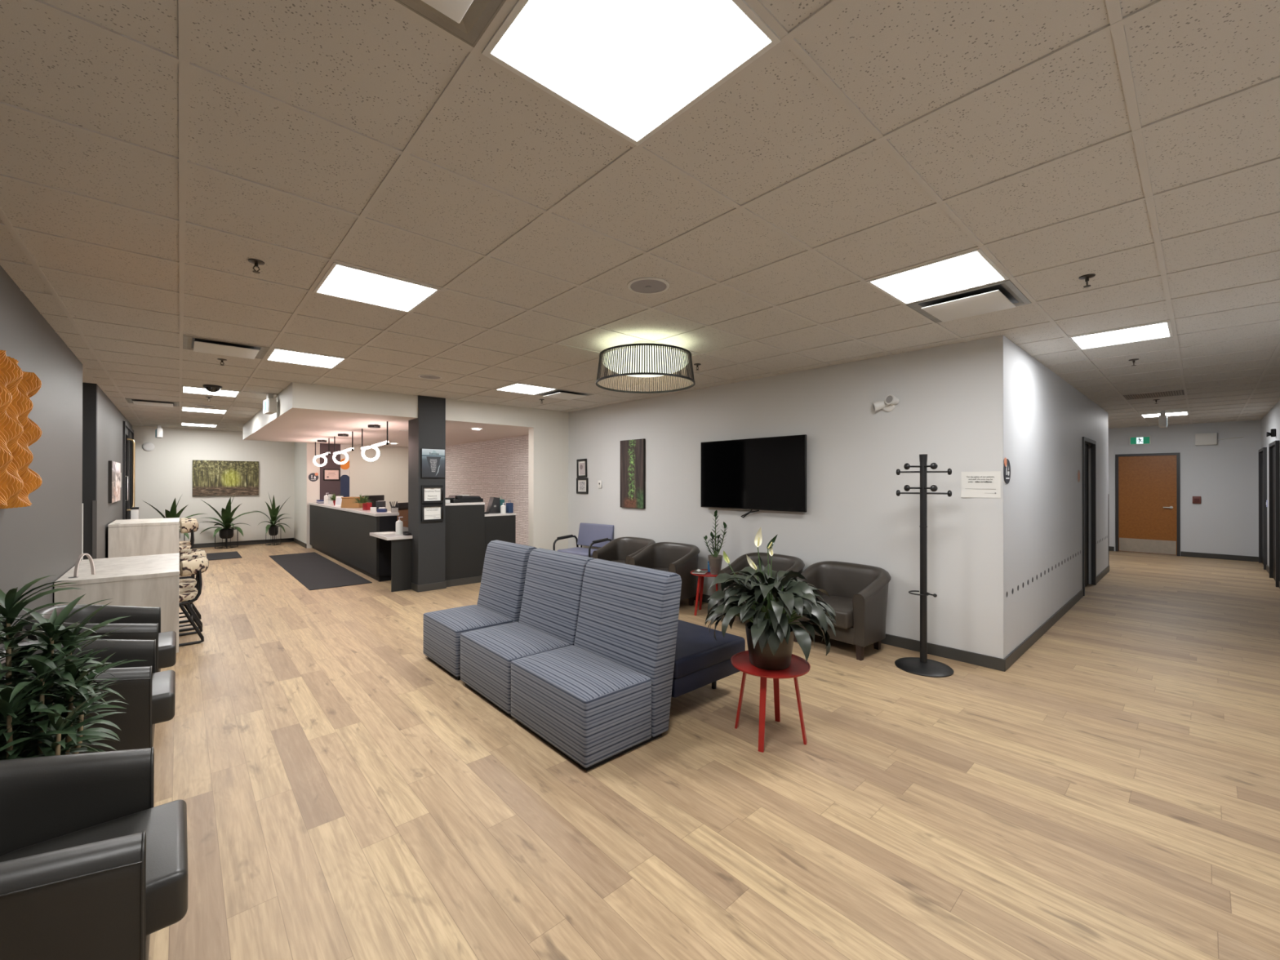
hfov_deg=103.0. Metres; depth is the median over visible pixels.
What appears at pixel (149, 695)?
tub chair
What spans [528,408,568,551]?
wall
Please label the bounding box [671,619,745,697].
bench
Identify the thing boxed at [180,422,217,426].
recessed light
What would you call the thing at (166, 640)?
seat cushion
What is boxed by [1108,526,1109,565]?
trim
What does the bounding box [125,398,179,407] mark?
ceiling vent
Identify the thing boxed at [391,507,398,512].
name plaque
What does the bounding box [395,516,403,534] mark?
pump bottle
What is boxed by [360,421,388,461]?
pendant
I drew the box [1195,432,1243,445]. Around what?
emergency light
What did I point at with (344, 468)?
wall decal
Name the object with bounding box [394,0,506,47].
ceiling vent
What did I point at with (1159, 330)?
recessed light
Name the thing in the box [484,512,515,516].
countertop
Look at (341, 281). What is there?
recessed light
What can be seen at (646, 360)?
lamp
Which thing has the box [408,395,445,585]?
column
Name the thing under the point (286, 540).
baseboard
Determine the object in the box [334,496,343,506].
sign holder
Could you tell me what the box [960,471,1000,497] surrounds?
paper sign
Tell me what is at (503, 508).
pump bottle
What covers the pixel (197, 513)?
planter
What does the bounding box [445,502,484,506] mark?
countertop
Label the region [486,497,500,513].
file holder
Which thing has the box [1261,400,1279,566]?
wall
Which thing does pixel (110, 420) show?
wall
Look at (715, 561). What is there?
plant
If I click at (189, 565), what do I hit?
chair
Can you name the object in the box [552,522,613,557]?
chair
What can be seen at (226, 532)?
planter
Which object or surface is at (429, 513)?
framed notice
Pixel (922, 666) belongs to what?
coat rack
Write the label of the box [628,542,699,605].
tub chair
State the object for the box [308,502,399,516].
countertop
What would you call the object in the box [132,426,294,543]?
wall
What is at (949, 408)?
wall
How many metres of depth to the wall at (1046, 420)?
5.26 m
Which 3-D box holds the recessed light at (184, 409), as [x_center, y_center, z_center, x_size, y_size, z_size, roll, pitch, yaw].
[-7.435,-1.188,8.686,0.588,0.010,0.588,0,0,-42]
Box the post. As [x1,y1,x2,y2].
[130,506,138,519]
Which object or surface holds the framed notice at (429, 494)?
attached to the column at (427, 431)
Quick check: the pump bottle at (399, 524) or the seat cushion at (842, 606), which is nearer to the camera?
the seat cushion at (842, 606)
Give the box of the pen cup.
[389,501,397,507]
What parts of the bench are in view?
seat frame, leg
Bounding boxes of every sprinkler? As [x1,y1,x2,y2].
[217,358,226,365]
[248,258,264,273]
[693,363,701,370]
[1078,273,1095,287]
[1128,358,1138,365]
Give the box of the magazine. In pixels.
[691,569,707,573]
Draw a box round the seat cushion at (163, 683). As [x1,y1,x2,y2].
[151,670,175,724]
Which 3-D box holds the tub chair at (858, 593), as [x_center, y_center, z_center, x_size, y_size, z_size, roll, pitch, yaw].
[1.905,1.203,4.861,0.718,0.750,0.844,0,0,-38]
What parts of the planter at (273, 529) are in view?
pot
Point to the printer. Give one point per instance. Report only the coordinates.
(458, 498)
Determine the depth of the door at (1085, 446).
7.70 m
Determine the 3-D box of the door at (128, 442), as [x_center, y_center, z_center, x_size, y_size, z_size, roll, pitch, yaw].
[-10.226,0.254,10.220,0.151,2.660,2.380,0,0,-42]
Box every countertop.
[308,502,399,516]
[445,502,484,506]
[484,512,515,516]
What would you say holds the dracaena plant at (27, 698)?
on the floor
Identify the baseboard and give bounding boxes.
[192,537,306,548]
[411,581,446,592]
[693,593,1005,671]
[1004,565,1109,670]
[1109,546,1258,561]
[1266,564,1279,588]
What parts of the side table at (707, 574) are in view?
leg, leg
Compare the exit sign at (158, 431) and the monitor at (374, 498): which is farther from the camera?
the exit sign at (158, 431)
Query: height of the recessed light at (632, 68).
0.010 m
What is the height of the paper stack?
0.008 m
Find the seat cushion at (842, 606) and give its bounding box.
[793,595,853,629]
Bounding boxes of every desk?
[53,553,179,653]
[107,517,179,558]
[308,502,408,582]
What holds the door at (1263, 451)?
in the wall at (1271, 420)
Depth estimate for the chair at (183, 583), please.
5.43 m
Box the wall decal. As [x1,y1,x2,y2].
[340,444,349,497]
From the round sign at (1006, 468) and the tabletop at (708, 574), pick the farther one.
the tabletop at (708, 574)
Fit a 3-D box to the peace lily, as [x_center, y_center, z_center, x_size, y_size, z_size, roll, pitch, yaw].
[0.796,0.710,3.149,0.822,0.840,0.845,0,0,-35]
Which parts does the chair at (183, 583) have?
seat, sled leg, sled leg, backrest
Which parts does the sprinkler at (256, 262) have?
frame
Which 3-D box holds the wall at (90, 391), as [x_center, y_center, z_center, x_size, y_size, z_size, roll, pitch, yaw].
[-7.533,0.185,5.739,1.930,2.776,0.120,0,0,-42]
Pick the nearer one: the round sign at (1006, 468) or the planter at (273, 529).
the round sign at (1006, 468)
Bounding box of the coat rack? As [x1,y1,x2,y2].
[894,453,953,677]
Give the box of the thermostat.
[598,480,602,488]
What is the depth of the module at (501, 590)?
4.40 m
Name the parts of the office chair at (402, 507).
backrest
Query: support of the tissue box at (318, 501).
on the reception desk at (339, 533)
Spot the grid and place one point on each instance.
(1117, 22)
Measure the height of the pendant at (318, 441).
0.572 m
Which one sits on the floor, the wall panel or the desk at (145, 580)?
the desk at (145, 580)
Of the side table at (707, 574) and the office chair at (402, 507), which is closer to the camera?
the side table at (707, 574)
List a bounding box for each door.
[122,421,135,519]
[1082,436,1096,595]
[1115,452,1180,555]
[1258,447,1266,569]
[1268,440,1279,586]
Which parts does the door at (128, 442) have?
glass pane, pull handle, frame, glass pane, pull handle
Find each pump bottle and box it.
[324,493,328,503]
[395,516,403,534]
[500,502,506,513]
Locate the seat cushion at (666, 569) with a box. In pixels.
[651,567,668,571]
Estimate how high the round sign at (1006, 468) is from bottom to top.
0.218 m
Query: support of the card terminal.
on the ledge
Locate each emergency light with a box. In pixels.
[871,394,898,411]
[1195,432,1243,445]
[1266,428,1275,436]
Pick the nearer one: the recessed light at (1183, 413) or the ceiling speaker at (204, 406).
the ceiling speaker at (204, 406)
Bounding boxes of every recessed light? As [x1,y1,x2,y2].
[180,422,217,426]
[181,386,239,397]
[181,406,227,413]
[265,347,346,368]
[312,262,440,312]
[481,0,781,146]
[494,382,557,395]
[866,248,1008,304]
[1068,320,1173,350]
[1140,411,1188,417]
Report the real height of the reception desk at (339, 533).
1.066 m
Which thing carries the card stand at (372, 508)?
on the reception desk at (339, 533)
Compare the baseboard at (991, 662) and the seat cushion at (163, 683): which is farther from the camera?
the baseboard at (991, 662)
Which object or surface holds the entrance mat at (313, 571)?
on the floor
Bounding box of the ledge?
[369,531,412,591]
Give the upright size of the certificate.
0.270 m
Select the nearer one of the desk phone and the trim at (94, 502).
the trim at (94, 502)
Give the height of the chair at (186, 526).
0.948 m
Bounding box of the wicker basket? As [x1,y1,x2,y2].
[341,497,364,507]
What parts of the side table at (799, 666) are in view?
leg, leg, leg, leg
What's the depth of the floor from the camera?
2.52 m
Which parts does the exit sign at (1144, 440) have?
lit doorway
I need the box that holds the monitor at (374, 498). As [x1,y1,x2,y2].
[361,494,384,506]
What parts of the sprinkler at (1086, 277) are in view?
frame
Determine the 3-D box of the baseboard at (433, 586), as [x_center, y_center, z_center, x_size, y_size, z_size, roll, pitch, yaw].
[-3.125,1.530,7.457,0.410,0.103,0.442,0,0,-42]
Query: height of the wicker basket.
0.202 m
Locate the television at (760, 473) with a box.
[700,434,806,517]
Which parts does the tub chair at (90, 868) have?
seat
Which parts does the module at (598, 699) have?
seat, backrest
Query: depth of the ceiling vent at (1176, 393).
7.07 m
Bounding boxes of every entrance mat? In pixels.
[179,551,241,560]
[269,551,372,590]
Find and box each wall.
[0,265,82,648]
[82,382,97,559]
[97,386,132,558]
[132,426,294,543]
[243,382,533,439]
[293,442,408,548]
[349,446,408,511]
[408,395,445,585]
[445,435,528,545]
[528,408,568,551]
[568,335,1003,658]
[1003,335,1108,658]
[1108,419,1261,556]
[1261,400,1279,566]
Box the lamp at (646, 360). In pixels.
[595,340,695,393]
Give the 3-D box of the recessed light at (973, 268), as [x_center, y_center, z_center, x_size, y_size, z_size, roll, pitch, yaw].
[1.778,-1.198,3.047,0.588,0.010,0.588,0,0,-42]
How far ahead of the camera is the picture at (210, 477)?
12.19 m
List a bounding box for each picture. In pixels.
[108,460,120,502]
[192,460,258,496]
[421,448,444,477]
[620,438,644,508]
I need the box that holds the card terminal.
[403,531,411,535]
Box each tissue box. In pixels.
[316,499,324,503]
[377,506,386,512]
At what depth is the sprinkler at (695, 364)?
5.25 m
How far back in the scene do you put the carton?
6.10 m
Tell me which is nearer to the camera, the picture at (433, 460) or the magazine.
the magazine
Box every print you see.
[576,458,586,477]
[576,477,588,493]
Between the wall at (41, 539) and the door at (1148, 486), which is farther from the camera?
the door at (1148, 486)
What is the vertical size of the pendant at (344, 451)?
0.572 m
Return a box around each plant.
[0,575,140,759]
[702,510,727,574]
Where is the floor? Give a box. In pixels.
[148,542,1279,959]
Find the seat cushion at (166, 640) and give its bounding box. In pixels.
[158,631,176,668]
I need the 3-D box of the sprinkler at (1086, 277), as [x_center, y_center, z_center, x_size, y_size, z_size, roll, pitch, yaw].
[2.639,-1.171,3.004,0.076,0.061,0.076,0,0,-42]
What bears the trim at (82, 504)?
attached to the wall at (41, 539)
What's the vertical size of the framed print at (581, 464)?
0.310 m
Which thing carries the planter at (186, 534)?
on the floor
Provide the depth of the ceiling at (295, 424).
9.00 m
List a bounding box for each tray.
[445,495,462,498]
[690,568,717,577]
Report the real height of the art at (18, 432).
0.810 m
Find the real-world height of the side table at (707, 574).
0.486 m
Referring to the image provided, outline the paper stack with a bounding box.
[375,531,395,534]
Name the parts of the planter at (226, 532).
pot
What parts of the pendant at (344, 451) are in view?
rod, rod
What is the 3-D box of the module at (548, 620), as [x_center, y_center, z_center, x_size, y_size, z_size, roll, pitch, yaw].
[-0.845,1.078,3.878,0.752,0.990,0.788,0,0,-42]
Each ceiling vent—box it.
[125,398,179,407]
[182,334,270,359]
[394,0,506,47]
[535,389,593,399]
[906,280,1031,323]
[1123,390,1184,399]
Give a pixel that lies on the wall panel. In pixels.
(328, 486)
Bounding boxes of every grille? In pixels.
[419,375,439,378]
[630,280,666,293]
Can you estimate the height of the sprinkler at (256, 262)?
0.061 m
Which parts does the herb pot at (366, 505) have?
pot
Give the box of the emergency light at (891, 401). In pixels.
[871,394,898,411]
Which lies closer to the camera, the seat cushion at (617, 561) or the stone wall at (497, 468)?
the seat cushion at (617, 561)
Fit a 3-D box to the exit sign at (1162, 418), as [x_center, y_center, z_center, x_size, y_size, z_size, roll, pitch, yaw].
[9.004,-1.046,8.759,0.310,0.270,0.096,0,0,-42]
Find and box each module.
[422,539,537,679]
[460,547,595,716]
[511,558,681,771]
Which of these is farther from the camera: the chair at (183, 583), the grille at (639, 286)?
the chair at (183, 583)
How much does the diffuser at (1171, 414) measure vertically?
0.006 m
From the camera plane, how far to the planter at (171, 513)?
11.14 m
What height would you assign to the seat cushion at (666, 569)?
0.153 m
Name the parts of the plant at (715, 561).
stem, stem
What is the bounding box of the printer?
[445,494,483,502]
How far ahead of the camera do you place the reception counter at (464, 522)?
7.71 m
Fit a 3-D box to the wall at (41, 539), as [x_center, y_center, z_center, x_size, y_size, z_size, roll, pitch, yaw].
[-2.933,0.178,2.011,0.150,2.776,8.720,0,0,-42]
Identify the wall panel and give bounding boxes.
[320,443,340,499]
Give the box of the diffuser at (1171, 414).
[1142,412,1186,417]
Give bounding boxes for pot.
[327,493,342,505]
[350,494,372,510]
[745,621,794,670]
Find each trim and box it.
[81,503,83,559]
[92,500,97,559]
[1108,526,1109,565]
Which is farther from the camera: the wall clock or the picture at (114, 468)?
the wall clock
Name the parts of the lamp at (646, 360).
lamp shade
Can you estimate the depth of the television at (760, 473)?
5.92 m
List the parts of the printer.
lid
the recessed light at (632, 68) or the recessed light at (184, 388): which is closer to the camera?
the recessed light at (632, 68)
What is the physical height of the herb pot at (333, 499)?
0.283 m
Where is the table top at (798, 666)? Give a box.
[730,650,810,678]
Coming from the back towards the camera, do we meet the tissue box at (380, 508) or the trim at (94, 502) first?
the tissue box at (380, 508)
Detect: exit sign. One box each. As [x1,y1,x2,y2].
[155,425,162,438]
[262,393,276,414]
[1129,435,1151,444]
[1158,411,1167,427]
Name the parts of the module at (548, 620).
seat, backrest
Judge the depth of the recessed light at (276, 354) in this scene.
5.01 m
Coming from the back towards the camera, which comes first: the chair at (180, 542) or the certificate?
the certificate
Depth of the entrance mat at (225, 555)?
10.63 m
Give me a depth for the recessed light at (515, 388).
6.65 m
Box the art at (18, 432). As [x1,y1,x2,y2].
[0,350,42,508]
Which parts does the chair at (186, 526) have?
seat, backrest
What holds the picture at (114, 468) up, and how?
attached to the wall at (110, 420)
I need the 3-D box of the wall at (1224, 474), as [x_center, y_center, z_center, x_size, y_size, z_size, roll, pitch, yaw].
[10.620,0.217,11.700,0.150,2.776,4.900,0,0,-42]
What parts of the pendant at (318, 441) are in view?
rod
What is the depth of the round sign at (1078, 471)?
6.74 m
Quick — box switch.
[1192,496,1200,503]
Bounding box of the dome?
[202,384,222,392]
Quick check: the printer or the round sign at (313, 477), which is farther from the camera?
the round sign at (313, 477)
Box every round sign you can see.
[308,472,318,481]
[1003,457,1010,484]
[1077,470,1079,481]
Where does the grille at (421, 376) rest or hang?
attached to the ceiling speaker at (424, 375)
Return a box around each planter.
[145,496,188,522]
[179,526,189,541]
[184,513,207,518]
[197,496,258,548]
[251,494,290,545]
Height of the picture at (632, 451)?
1.020 m
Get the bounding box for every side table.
[690,568,717,615]
[730,650,810,752]
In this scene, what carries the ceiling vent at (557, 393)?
in the ceiling at (369, 68)
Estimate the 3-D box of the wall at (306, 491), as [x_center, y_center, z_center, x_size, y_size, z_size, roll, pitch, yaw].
[-7.237,0.208,13.512,3.000,2.776,1.750,0,0,-42]
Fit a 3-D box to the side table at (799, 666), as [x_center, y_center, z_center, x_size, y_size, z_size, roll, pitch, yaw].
[0.800,1.347,3.135,0.476,0.450,0.476,0,0,28]
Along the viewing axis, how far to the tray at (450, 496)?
7.78 m
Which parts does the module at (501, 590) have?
seat, backrest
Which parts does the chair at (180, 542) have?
seat, backrest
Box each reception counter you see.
[444,502,484,586]
[484,512,515,553]
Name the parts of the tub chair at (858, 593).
seat, leg, leg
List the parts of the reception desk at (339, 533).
panel, panel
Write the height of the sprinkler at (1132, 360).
0.061 m
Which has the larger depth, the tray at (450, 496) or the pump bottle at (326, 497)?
the pump bottle at (326, 497)
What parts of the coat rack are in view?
knob, knob, knob, knob, knob, knob, knob, knob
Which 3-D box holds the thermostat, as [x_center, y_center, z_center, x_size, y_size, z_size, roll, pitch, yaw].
[-0.647,0.071,8.221,0.025,0.124,0.084,0,0,-42]
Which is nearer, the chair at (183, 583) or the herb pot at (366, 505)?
the chair at (183, 583)
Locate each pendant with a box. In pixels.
[312,438,329,466]
[333,431,353,464]
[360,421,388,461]
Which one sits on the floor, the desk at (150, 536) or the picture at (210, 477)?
the desk at (150, 536)
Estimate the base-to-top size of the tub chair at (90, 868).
0.712 m
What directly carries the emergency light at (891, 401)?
attached to the wall at (949, 408)
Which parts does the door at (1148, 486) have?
kick plate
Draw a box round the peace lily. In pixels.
[703,527,836,670]
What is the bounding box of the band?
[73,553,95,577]
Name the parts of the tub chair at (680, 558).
leg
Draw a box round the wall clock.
[142,442,155,451]
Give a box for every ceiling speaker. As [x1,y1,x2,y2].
[195,404,216,407]
[417,373,442,379]
[627,277,669,293]
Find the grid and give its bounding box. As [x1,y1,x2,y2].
[0,0,1279,431]
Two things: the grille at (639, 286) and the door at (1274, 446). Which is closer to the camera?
the grille at (639, 286)
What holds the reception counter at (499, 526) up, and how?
on the floor
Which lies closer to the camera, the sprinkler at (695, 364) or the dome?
the sprinkler at (695, 364)
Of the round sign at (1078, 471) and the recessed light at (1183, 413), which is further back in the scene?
the recessed light at (1183, 413)
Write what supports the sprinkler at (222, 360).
attached to the ceiling at (369, 68)
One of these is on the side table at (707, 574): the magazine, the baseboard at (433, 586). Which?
the magazine
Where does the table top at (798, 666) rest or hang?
on the side table at (799, 666)
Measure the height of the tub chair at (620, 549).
0.750 m
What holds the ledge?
on the floor
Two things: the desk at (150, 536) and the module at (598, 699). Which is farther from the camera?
the desk at (150, 536)
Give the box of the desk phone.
[375,501,385,511]
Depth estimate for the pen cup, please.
8.14 m
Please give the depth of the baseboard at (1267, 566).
8.75 m
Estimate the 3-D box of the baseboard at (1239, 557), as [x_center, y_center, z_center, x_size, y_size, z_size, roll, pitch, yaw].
[10.514,1.555,11.689,0.014,0.100,4.770,0,0,-42]
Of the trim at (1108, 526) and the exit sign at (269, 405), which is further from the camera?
the trim at (1108, 526)
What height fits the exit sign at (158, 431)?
0.270 m
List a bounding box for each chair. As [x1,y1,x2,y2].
[0,639,175,753]
[0,746,187,959]
[22,604,176,672]
[178,518,196,578]
[178,520,198,579]
[178,549,207,631]
[178,555,208,646]
[395,502,408,527]
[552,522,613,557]
[592,537,655,564]
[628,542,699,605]
[717,552,804,621]
[788,560,891,660]
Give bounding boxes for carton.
[707,560,710,572]
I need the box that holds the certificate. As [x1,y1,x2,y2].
[323,468,339,479]
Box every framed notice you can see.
[421,485,443,503]
[421,504,443,522]
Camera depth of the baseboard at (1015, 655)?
5.20 m
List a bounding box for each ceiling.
[0,0,1279,431]
[243,407,533,447]
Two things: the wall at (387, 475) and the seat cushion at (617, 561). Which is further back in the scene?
the wall at (387, 475)
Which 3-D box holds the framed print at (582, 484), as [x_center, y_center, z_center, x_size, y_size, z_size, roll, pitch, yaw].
[-0.975,0.099,8.585,0.021,0.265,0.319,0,0,-42]
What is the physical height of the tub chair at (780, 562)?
0.750 m
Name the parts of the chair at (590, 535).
arm frame, seat, backrest, arm frame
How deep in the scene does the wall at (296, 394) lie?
7.00 m
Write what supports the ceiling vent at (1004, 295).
in the ceiling at (369, 68)
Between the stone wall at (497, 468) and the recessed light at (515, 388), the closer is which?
the recessed light at (515, 388)
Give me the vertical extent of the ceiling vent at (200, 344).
0.033 m
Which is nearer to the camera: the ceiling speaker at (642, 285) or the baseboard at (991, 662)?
the ceiling speaker at (642, 285)
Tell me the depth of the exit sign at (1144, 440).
11.14 m
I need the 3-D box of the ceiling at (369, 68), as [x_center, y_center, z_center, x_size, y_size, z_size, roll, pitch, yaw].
[-0.286,-1.245,9.859,18.800,0.120,16.900,0,0,-42]
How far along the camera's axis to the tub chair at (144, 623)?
3.52 m
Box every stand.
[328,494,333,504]
[370,506,376,511]
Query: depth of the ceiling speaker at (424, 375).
5.87 m
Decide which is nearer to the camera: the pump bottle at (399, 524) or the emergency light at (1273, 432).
the pump bottle at (399, 524)
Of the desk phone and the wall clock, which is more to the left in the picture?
the wall clock
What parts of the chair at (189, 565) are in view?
seat, sled leg, sled leg, backrest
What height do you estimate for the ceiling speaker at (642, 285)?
0.012 m
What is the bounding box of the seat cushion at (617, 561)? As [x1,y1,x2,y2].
[612,560,625,563]
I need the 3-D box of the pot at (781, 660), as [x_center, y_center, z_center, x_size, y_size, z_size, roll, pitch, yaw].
[0.800,1.016,3.136,0.300,0.228,0.300,0,0,-42]

